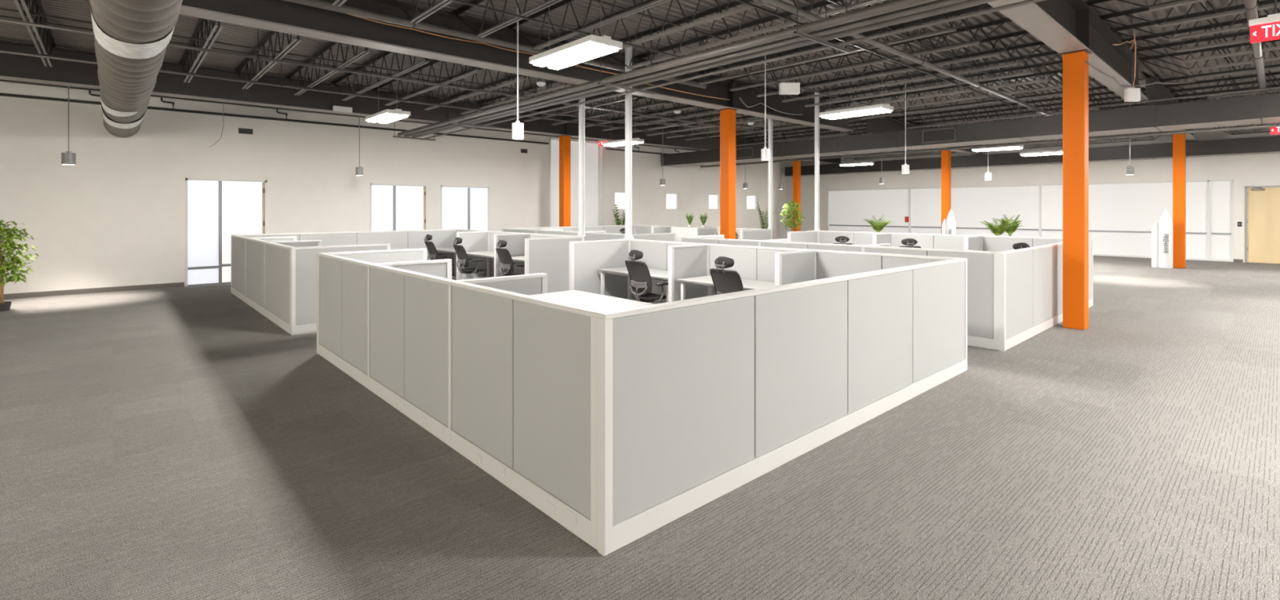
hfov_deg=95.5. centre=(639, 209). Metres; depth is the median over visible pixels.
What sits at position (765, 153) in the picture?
pendant lamp
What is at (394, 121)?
hanger
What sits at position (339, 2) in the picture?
joist
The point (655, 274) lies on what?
desk
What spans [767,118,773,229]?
pole
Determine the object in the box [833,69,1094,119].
joist
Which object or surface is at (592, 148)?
window
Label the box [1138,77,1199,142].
steel beam
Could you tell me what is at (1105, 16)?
joist
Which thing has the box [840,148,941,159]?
joist
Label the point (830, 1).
bar
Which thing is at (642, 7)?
joist
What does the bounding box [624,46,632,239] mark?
pole
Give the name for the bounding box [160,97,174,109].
conduit offset
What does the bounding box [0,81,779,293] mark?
wall
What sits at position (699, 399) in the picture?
wall
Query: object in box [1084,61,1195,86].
cable
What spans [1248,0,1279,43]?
exit sign
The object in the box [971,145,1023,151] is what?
lamp
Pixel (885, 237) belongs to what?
wall
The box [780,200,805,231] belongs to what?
ficus tree
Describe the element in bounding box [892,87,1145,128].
joist
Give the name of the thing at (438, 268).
wall
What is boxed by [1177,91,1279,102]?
joist
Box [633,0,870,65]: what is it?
joist
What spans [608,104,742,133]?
joist
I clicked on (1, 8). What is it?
bar
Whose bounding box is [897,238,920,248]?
office chair
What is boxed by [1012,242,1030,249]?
office chair
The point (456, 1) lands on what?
bar
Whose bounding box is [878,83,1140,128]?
joist
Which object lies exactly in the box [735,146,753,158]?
grille
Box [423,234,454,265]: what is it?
office chair
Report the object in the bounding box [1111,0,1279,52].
joist
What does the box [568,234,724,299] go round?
wall
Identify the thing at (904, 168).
pendant lamp
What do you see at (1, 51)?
ceiling pipe
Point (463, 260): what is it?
office chair
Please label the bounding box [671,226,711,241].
storage cabinet
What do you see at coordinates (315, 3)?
ceiling pipe
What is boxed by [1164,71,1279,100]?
joist
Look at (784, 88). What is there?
sensor box
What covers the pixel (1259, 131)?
joist
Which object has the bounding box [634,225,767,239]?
wall
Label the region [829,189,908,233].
wall panel
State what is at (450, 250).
desk
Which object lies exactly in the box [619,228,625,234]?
office chair
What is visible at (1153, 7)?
joist
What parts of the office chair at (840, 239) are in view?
frame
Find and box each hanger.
[392,120,435,140]
[447,74,495,128]
[598,28,653,94]
[793,0,849,53]
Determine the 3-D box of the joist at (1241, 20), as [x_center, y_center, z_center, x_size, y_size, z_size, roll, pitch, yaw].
[10.618,-2.723,7.957,0.100,0.546,6.560,0,0,-42]
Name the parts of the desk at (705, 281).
leg, leg, under frame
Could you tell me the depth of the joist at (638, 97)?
15.59 m
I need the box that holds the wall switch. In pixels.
[1237,222,1241,226]
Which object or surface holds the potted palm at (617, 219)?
on the floor
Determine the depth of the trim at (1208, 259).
21.37 m
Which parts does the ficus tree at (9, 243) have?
pot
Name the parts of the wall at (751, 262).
post, fabric panel, fabric panel, fabric panel, fabric panel, fabric panel, fabric panel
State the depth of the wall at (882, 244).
8.85 m
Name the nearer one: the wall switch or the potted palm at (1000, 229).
the potted palm at (1000, 229)
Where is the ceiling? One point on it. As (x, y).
(232, 33)
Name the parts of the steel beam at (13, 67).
stiffener plate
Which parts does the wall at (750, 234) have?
post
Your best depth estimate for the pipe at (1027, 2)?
7.24 m
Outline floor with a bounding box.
[0,255,1279,599]
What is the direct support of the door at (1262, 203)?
in the wall at (1247, 170)
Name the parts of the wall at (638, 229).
fabric panel, fabric panel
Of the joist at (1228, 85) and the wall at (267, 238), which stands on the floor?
the wall at (267, 238)
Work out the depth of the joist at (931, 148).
27.15 m
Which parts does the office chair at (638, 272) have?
frame, seat, armrest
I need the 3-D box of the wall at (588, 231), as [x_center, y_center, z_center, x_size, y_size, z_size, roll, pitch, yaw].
[-1.136,1.140,14.003,0.760,1.220,0.070,0,0,-42]
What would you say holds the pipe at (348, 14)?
attached to the joist at (759, 2)
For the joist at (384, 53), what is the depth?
11.49 m
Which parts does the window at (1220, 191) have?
rail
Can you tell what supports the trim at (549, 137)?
attached to the wall at (115, 216)
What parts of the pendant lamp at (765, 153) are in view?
rod, lamp shade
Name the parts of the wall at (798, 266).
post, fabric panel, post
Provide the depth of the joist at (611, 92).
15.24 m
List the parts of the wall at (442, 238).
fabric panel, fabric panel, fabric panel, fabric panel, fabric panel, fabric panel, fabric panel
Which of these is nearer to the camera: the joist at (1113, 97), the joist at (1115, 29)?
the joist at (1115, 29)
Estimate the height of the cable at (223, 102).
1.654 m
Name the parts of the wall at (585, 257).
post, fabric panel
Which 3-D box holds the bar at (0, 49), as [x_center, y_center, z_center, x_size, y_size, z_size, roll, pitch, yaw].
[-3.883,-2.412,14.030,19.100,0.024,0.024,0,0,-42]
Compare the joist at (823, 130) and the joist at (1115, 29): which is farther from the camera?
the joist at (823, 130)
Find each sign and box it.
[598,140,607,146]
[942,208,955,234]
[1151,208,1173,268]
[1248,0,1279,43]
[1269,122,1279,134]
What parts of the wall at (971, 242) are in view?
post, fabric panel, post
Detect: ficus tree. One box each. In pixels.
[0,219,38,311]
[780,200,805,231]
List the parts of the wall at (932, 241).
post, fabric panel, fabric panel, fabric panel, fabric panel, fabric panel, fabric panel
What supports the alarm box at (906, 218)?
attached to the wall at (1247, 170)
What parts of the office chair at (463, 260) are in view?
frame, seat, armrest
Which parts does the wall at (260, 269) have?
post, fabric panel, post, fabric panel, post, fabric panel, post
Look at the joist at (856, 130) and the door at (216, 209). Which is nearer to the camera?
the door at (216, 209)
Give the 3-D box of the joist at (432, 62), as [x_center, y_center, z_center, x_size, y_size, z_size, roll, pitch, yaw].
[-4.423,-2.723,12.014,0.100,0.546,6.560,0,0,-42]
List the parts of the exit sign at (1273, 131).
panel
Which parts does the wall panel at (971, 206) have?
rail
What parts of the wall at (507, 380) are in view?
post, fabric panel, fabric panel, post, fabric panel, fabric panel, post, fabric panel, fabric panel, post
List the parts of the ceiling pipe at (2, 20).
hanger rod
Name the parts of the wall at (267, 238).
fabric panel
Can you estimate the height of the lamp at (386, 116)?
1.315 m
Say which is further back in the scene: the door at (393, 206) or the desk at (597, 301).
the door at (393, 206)
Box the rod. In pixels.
[645,23,651,66]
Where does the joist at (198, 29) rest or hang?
on the steel beam at (13, 67)
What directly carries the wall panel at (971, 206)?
in the wall at (1247, 170)
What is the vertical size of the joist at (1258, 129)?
0.546 m
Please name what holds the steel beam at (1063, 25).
on the steel column at (1075, 70)
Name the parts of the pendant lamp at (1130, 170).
rod, lamp shade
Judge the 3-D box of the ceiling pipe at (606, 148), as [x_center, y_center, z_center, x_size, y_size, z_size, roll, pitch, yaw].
[1.759,-2.220,24.034,8.100,0.056,0.056,0,0,-42]
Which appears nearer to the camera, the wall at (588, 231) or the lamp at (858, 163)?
the wall at (588, 231)
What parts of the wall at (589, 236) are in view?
fabric panel, fabric panel, fabric panel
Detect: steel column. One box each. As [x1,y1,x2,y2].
[558,134,572,226]
[718,107,737,239]
[792,160,800,231]
[941,150,951,234]
[1059,48,1091,329]
[1173,133,1186,268]
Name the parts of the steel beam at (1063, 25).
stiffener plate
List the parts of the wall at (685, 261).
post, post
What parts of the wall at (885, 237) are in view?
post, fabric panel, post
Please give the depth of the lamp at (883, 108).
10.36 m
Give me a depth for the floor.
3.75 m
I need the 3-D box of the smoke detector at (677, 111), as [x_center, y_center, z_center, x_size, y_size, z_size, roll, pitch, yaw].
[0.883,-2.650,13.762,0.170,0.760,0.167,0,0,-42]
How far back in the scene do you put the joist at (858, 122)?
21.64 m
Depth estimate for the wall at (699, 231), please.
16.69 m
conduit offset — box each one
[88,89,100,97]
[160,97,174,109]
[276,108,287,119]
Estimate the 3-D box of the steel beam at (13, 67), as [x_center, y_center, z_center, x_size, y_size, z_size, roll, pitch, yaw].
[-2.550,-2.630,18.142,34.600,0.640,0.300,0,0,-42]
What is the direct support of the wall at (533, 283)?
on the floor
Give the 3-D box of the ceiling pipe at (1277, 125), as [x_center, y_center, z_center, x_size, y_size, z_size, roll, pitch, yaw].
[9.324,-1.690,15.545,0.070,0.070,20.500,0,0,-42]
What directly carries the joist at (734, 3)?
on the steel beam at (277, 15)
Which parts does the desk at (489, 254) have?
leg, under frame, leg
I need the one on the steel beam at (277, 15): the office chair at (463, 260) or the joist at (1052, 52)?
the joist at (1052, 52)
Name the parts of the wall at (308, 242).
fabric panel, post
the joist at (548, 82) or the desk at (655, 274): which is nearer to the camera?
the desk at (655, 274)
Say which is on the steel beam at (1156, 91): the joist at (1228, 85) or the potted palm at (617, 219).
the joist at (1228, 85)
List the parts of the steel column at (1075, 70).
cap plate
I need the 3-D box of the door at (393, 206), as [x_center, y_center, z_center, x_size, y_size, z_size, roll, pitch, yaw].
[-6.805,0.520,16.418,1.580,2.460,0.134,0,0,-42]
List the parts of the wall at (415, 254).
post, fabric panel, post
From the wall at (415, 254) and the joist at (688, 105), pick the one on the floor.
the wall at (415, 254)
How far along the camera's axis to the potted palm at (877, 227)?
13.97 m
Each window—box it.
[551,137,599,226]
[614,191,625,209]
[666,192,678,209]
[708,194,719,209]
[746,195,756,209]
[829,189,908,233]
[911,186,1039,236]
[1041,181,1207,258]
[1209,181,1231,259]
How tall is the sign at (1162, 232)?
1.760 m
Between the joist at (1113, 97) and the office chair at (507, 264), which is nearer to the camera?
the office chair at (507, 264)
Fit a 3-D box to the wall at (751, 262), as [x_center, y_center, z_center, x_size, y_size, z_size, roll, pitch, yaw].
[1.649,1.140,8.351,0.070,1.220,5.453,0,0,-42]
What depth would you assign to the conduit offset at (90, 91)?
12.08 m
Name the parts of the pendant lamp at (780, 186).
lamp shade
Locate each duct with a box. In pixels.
[88,0,182,137]
[661,93,1279,167]
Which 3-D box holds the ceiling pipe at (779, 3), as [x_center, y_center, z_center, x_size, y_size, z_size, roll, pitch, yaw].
[5.211,-2.656,9.884,13.000,0.748,0.096,0,0,-42]
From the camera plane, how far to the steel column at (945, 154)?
22.13 m
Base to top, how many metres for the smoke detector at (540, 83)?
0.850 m
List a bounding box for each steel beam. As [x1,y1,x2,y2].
[0,40,840,164]
[178,0,853,132]
[862,114,982,155]
[987,0,1148,100]
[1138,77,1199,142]
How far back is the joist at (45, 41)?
8.56 m
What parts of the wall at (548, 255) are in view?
post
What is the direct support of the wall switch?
attached to the wall at (1247, 170)
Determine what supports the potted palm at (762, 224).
on the floor
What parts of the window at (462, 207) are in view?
pane, pane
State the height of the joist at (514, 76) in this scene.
0.546 m
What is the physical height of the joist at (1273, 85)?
0.546 m
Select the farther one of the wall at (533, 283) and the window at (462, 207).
the window at (462, 207)
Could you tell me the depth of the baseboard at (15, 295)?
12.13 m
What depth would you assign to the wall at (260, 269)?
9.54 m
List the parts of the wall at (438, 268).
fabric panel, post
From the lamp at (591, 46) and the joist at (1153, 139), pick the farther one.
the joist at (1153, 139)
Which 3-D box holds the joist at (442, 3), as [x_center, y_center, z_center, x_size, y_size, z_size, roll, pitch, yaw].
[-1.408,-2.723,5.906,0.100,0.546,6.560,0,0,-42]
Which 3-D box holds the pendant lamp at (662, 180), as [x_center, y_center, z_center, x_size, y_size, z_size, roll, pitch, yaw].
[0.805,-1.939,20.590,0.190,2.182,0.190,0,0,-42]
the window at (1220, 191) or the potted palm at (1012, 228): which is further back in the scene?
the window at (1220, 191)
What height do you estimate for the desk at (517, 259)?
0.740 m
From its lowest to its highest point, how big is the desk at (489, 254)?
0.740 m
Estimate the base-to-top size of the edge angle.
0.470 m
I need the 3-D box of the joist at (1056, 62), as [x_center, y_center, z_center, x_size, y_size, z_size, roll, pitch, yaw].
[6.903,-2.723,13.444,0.100,0.546,6.560,0,0,-42]
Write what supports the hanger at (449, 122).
hanging from the joist at (514, 76)
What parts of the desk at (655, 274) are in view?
leg, leg, under frame, leg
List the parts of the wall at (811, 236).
post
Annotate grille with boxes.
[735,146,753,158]
[922,127,955,143]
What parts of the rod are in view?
stem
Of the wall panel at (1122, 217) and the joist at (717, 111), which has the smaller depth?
the joist at (717, 111)
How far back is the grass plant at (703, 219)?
17.04 m
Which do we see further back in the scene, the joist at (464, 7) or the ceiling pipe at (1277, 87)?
the ceiling pipe at (1277, 87)
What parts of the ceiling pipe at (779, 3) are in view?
hanger rod, hanger rod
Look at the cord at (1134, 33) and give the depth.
8.65 m
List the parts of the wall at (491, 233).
fabric panel, fabric panel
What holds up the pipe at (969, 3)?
on the hanger at (797, 33)
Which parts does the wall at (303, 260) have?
post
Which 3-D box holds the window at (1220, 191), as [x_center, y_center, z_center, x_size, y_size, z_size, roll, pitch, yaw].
[19.595,0.360,19.597,0.080,2.660,0.580,0,0,-42]
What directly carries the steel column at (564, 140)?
on the floor
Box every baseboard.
[3,282,184,299]
[1233,258,1243,262]
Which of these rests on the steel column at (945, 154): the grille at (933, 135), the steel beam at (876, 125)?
the steel beam at (876, 125)
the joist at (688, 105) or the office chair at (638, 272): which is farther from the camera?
the joist at (688, 105)
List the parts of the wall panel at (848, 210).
rail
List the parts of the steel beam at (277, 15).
stiffener plate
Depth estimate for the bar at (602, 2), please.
9.64 m
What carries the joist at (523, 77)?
on the steel beam at (277, 15)
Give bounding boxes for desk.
[435,247,456,275]
[462,250,493,279]
[503,255,524,273]
[596,266,668,302]
[676,275,774,300]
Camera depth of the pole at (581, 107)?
11.39 m
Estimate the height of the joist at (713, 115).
0.546 m
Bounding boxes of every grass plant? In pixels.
[685,213,694,226]
[699,213,707,226]
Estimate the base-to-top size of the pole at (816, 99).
3.500 m
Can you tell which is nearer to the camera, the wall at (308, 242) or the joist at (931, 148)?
the wall at (308, 242)
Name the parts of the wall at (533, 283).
fabric panel, post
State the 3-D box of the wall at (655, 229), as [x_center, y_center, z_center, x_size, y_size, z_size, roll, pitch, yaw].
[0.673,1.140,18.115,0.830,1.220,0.070,0,0,-42]
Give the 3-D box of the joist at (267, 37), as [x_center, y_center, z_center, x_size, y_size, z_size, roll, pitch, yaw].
[-6.501,-2.723,10.129,0.100,0.546,6.560,0,0,-42]
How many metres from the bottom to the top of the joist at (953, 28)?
0.546 m
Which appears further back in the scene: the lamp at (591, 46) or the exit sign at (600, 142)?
the exit sign at (600, 142)
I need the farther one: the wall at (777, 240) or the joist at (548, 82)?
the joist at (548, 82)
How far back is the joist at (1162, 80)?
12.59 m
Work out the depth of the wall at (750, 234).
15.19 m
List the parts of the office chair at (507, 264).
frame, seat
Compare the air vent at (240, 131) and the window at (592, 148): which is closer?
the air vent at (240, 131)
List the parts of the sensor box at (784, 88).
plate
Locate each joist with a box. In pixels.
[13,0,56,66]
[178,17,223,82]
[234,30,302,89]
[284,41,369,95]
[329,50,428,101]
[331,0,346,6]
[372,59,480,106]
[391,0,453,23]
[409,66,525,110]
[444,74,567,114]
[450,0,562,37]
[477,80,575,109]
[506,0,670,49]
[521,91,637,121]
[533,91,667,124]
[552,0,767,50]
[564,96,695,128]
[586,100,719,130]
[607,0,885,69]
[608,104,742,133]
[631,108,764,136]
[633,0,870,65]
[648,112,783,137]
[666,115,801,140]
[685,3,987,84]
[697,4,1009,91]
[718,115,866,146]
[728,17,1028,97]
[735,120,866,146]
[745,124,866,145]
[750,30,1044,102]
[760,128,866,143]
[773,40,1059,106]
[774,132,865,142]
[795,50,1062,111]
[819,59,1062,109]
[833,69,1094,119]
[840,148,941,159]
[853,148,955,159]
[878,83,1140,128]
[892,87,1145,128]
[906,93,1145,128]
[916,99,1145,128]
[929,102,1145,127]
[981,133,1136,145]
[993,132,1161,150]
[1016,131,1160,146]
[1084,0,1279,27]
[1098,0,1279,40]
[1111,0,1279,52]
[1116,0,1208,11]
[1120,13,1279,62]
[1129,30,1279,71]
[1138,39,1279,79]
[1158,64,1279,98]
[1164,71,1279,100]
[1168,77,1279,101]
[1173,84,1279,102]
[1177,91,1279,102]
[1213,124,1270,134]
[1218,124,1270,132]
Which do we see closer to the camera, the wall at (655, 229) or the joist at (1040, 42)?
the joist at (1040, 42)
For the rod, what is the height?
0.760 m
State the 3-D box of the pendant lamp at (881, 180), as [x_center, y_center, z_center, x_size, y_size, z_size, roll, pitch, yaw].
[8.020,-1.939,19.290,0.160,2.182,0.160,0,0,-42]
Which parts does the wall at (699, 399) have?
post, fabric panel, fabric panel, fabric panel, fabric panel, post, post, fabric panel, fabric panel, fabric panel, fabric panel, post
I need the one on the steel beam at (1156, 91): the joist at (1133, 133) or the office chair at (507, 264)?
the joist at (1133, 133)
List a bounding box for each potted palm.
[612,204,625,225]
[756,202,776,228]
[863,214,893,231]
[981,215,1016,235]
[997,214,1022,235]
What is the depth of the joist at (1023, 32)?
10.98 m
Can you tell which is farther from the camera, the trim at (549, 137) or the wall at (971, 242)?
the trim at (549, 137)
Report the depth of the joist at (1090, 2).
7.54 m
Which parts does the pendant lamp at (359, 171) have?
rod, lamp shade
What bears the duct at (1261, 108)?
attached to the wall
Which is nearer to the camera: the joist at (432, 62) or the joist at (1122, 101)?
the joist at (432, 62)
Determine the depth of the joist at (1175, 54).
10.73 m
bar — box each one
[0,7,790,133]
[0,14,718,124]
[0,48,719,139]
[449,0,925,119]
[592,0,923,100]
[735,0,1020,109]
[826,0,1016,87]
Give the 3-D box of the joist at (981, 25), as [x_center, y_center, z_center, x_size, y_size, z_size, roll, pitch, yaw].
[4.133,-2.723,10.931,0.100,0.546,6.560,0,0,-42]
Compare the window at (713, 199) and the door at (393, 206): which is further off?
the window at (713, 199)
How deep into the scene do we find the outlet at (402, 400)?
4.97 m
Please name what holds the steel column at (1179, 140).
on the floor
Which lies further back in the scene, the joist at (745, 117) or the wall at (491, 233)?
the joist at (745, 117)
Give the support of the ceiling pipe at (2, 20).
hanging from the ceiling
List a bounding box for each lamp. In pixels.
[61,86,75,164]
[355,115,363,175]
[365,59,410,123]
[511,0,523,139]
[528,0,622,69]
[602,95,644,146]
[660,177,665,185]
[742,182,747,188]
[760,33,769,160]
[778,162,782,189]
[818,36,893,119]
[839,133,874,166]
[879,177,884,183]
[901,83,909,173]
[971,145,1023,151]
[984,115,991,180]
[1019,117,1062,156]
[1125,103,1134,174]
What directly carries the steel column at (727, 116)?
on the floor
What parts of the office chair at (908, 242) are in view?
frame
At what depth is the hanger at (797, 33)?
6.64 m
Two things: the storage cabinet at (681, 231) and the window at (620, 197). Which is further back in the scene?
the window at (620, 197)
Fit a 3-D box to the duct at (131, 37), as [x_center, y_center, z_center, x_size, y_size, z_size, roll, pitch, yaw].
[-5.819,-1.811,6.640,0.606,0.606,15.725,0,0,-42]
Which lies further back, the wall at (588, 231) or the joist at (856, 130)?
the joist at (856, 130)
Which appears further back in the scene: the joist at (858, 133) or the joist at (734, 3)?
the joist at (858, 133)
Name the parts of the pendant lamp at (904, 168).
lamp shade, rod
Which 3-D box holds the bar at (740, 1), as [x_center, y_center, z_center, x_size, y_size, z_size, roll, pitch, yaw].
[2.030,-2.412,7.511,19.100,0.024,0.024,0,0,-42]
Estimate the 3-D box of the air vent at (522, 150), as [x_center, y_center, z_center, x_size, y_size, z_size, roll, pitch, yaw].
[-3.805,-1.915,19.087,0.310,0.190,0.012,0,0,-42]
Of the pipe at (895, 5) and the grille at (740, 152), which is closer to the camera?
the pipe at (895, 5)
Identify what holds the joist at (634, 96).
on the steel beam at (277, 15)
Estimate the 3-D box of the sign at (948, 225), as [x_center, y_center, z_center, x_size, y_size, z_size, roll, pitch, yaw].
[11.565,0.870,21.777,0.327,1.760,0.480,0,0,-42]
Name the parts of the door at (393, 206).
pane, pane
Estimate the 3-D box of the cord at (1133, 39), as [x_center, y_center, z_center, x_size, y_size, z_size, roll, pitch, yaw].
[6.812,-2.359,8.198,0.717,0.191,0.036,0,0,-32]
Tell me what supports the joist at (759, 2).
on the steel beam at (277, 15)
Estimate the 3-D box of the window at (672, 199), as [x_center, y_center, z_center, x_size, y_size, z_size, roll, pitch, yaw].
[1.274,-0.325,23.810,0.740,0.670,0.120,0,0,-42]
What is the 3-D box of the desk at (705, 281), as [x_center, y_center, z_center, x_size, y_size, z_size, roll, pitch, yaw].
[1.374,1.380,8.024,0.742,0.740,1.704,0,0,-42]
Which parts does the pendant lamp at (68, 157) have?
rod, lamp shade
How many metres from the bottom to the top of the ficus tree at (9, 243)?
1.573 m
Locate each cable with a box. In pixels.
[209,102,223,146]
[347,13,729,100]
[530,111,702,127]
[739,97,803,115]
[766,103,773,115]
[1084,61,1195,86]
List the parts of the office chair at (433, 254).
frame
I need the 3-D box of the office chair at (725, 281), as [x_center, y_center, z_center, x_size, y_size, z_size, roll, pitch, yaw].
[1.250,1.171,7.482,0.703,1.158,0.620,0,0,-41]
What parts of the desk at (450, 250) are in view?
leg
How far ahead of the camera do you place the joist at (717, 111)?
16.17 m
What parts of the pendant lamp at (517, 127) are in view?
rod, lamp shade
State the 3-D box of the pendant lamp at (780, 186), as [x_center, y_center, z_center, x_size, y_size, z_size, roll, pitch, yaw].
[6.379,-1.969,26.308,0.190,2.122,0.190,0,0,-42]
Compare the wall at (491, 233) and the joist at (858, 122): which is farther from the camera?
the joist at (858, 122)
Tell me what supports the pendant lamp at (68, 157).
hanging from the ceiling
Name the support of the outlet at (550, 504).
attached to the wall at (507, 380)
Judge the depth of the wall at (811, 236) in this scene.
14.13 m
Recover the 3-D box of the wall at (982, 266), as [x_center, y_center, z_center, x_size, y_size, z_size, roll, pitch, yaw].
[2.627,1.140,9.238,0.070,1.220,5.453,0,0,-42]
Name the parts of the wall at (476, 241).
post, post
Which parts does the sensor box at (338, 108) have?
plate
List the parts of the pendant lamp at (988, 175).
rod, lamp shade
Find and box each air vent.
[236,126,254,135]
[520,147,528,154]
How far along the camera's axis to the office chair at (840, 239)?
12.88 m
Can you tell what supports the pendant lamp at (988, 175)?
hanging from the ceiling
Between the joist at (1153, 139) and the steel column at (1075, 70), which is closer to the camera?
the steel column at (1075, 70)
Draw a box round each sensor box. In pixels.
[332,81,352,112]
[778,82,799,94]
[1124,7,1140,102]
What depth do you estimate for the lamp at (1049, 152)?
18.25 m
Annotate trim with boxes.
[548,136,604,226]
[826,179,1233,262]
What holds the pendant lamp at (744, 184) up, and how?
hanging from the ceiling
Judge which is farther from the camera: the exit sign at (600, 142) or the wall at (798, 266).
the exit sign at (600, 142)
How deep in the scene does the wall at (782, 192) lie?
31.94 m
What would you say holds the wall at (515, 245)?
on the floor
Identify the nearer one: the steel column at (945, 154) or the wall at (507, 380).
the wall at (507, 380)
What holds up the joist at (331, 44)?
on the steel beam at (13, 67)
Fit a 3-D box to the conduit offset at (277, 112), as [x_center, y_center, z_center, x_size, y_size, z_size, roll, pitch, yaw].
[-8.854,-2.345,14.380,0.242,0.250,0.036,0,0,-42]
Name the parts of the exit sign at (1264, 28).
panel, stem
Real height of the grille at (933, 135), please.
0.350 m
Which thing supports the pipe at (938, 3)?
on the hanger at (797, 33)
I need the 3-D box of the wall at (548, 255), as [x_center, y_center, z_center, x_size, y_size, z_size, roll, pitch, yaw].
[-0.642,1.140,11.883,3.885,1.220,0.070,0,0,-42]
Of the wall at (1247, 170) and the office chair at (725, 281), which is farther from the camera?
the wall at (1247, 170)
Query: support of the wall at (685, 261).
on the floor
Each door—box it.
[185,177,266,286]
[369,183,426,231]
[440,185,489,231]
[1244,185,1279,263]
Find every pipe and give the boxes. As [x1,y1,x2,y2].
[0,17,782,136]
[0,49,647,131]
[0,93,548,144]
[282,0,706,88]
[397,0,936,136]
[404,0,968,137]
[411,0,998,137]
[421,0,1045,140]
[605,147,669,154]
[700,123,1279,167]
[760,0,1050,115]
[1088,86,1279,108]
[1244,0,1266,93]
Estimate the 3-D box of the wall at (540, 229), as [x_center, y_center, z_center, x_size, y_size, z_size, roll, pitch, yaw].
[-2.366,1.140,15.358,0.760,1.220,0.070,0,0,-42]
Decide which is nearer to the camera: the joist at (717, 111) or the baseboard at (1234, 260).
the joist at (717, 111)
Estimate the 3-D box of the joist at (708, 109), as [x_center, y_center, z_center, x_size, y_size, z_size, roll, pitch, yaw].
[1.810,-2.723,17.667,0.100,0.546,6.560,0,0,-42]
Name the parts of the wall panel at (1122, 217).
rail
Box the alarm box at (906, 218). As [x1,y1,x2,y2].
[904,216,908,222]
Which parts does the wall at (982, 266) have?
fabric panel, fabric panel, fabric panel, fabric panel, fabric panel, fabric panel, post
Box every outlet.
[400,398,404,406]
[422,417,426,426]
[475,452,481,463]
[546,500,555,515]
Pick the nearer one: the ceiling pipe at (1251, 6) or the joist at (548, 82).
the ceiling pipe at (1251, 6)
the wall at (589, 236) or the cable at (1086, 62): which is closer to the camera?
the cable at (1086, 62)
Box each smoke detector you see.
[536,78,546,86]
[673,102,680,113]
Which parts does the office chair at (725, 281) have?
frame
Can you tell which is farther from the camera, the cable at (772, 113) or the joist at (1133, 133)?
the joist at (1133, 133)
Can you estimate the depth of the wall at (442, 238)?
14.48 m
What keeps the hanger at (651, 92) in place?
hanging from the joist at (734, 3)
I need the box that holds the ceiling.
[0,0,1279,142]
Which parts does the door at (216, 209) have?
pane, rail, rail, pane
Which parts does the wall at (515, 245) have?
post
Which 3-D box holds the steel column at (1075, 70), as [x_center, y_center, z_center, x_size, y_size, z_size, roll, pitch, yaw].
[6.444,-0.280,8.599,0.325,4.060,0.325,0,0,-42]
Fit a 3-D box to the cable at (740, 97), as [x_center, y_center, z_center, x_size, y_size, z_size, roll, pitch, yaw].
[3.236,-2.459,14.141,2.608,0.198,0.024,0,0,-42]
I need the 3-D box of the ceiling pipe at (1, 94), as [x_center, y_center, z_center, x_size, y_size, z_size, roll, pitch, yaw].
[-9.351,-2.220,13.956,16.900,0.056,0.056,0,0,-42]
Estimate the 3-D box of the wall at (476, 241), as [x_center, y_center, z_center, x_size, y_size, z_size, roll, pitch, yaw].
[-3.982,1.140,13.892,0.830,1.220,0.070,0,0,-42]
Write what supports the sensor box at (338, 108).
hanging from the ceiling
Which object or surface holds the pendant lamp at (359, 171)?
hanging from the ceiling
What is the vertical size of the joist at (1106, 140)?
0.546 m
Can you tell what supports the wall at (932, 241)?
on the floor
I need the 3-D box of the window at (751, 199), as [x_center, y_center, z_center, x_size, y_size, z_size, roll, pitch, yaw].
[5.214,-0.325,27.384,0.820,0.670,0.120,0,0,-42]
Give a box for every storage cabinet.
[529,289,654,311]
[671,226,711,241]
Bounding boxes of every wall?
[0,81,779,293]
[231,225,634,275]
[231,234,294,333]
[251,236,296,241]
[271,240,321,247]
[290,243,390,335]
[316,248,426,354]
[317,253,606,550]
[377,258,451,279]
[456,231,489,280]
[457,229,577,277]
[457,272,547,295]
[493,233,529,276]
[502,227,625,240]
[524,232,675,293]
[539,229,563,231]
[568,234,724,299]
[587,231,605,232]
[596,238,1093,555]
[628,239,957,304]
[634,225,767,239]
[651,226,671,233]
[668,243,709,302]
[680,236,999,350]
[695,227,715,235]
[740,229,772,239]
[760,239,789,241]
[774,249,816,285]
[779,159,786,239]
[786,123,1279,262]
[786,230,817,243]
[817,230,1062,252]
[862,243,890,246]
[872,232,893,246]
[964,235,982,251]
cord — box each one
[1112,39,1134,48]
[1132,33,1136,87]
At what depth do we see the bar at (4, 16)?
11.43 m
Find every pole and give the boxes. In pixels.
[577,97,586,236]
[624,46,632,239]
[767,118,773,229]
[813,90,820,230]
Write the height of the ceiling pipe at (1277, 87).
0.032 m
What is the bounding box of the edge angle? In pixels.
[0,79,814,162]
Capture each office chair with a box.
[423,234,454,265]
[453,237,484,279]
[495,240,524,275]
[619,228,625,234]
[624,249,668,303]
[710,256,743,294]
[832,235,853,244]
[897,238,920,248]
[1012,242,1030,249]
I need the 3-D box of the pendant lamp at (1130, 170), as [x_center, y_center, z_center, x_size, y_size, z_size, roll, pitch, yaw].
[12.030,-1.939,14.274,0.170,2.182,0.170,0,0,-42]

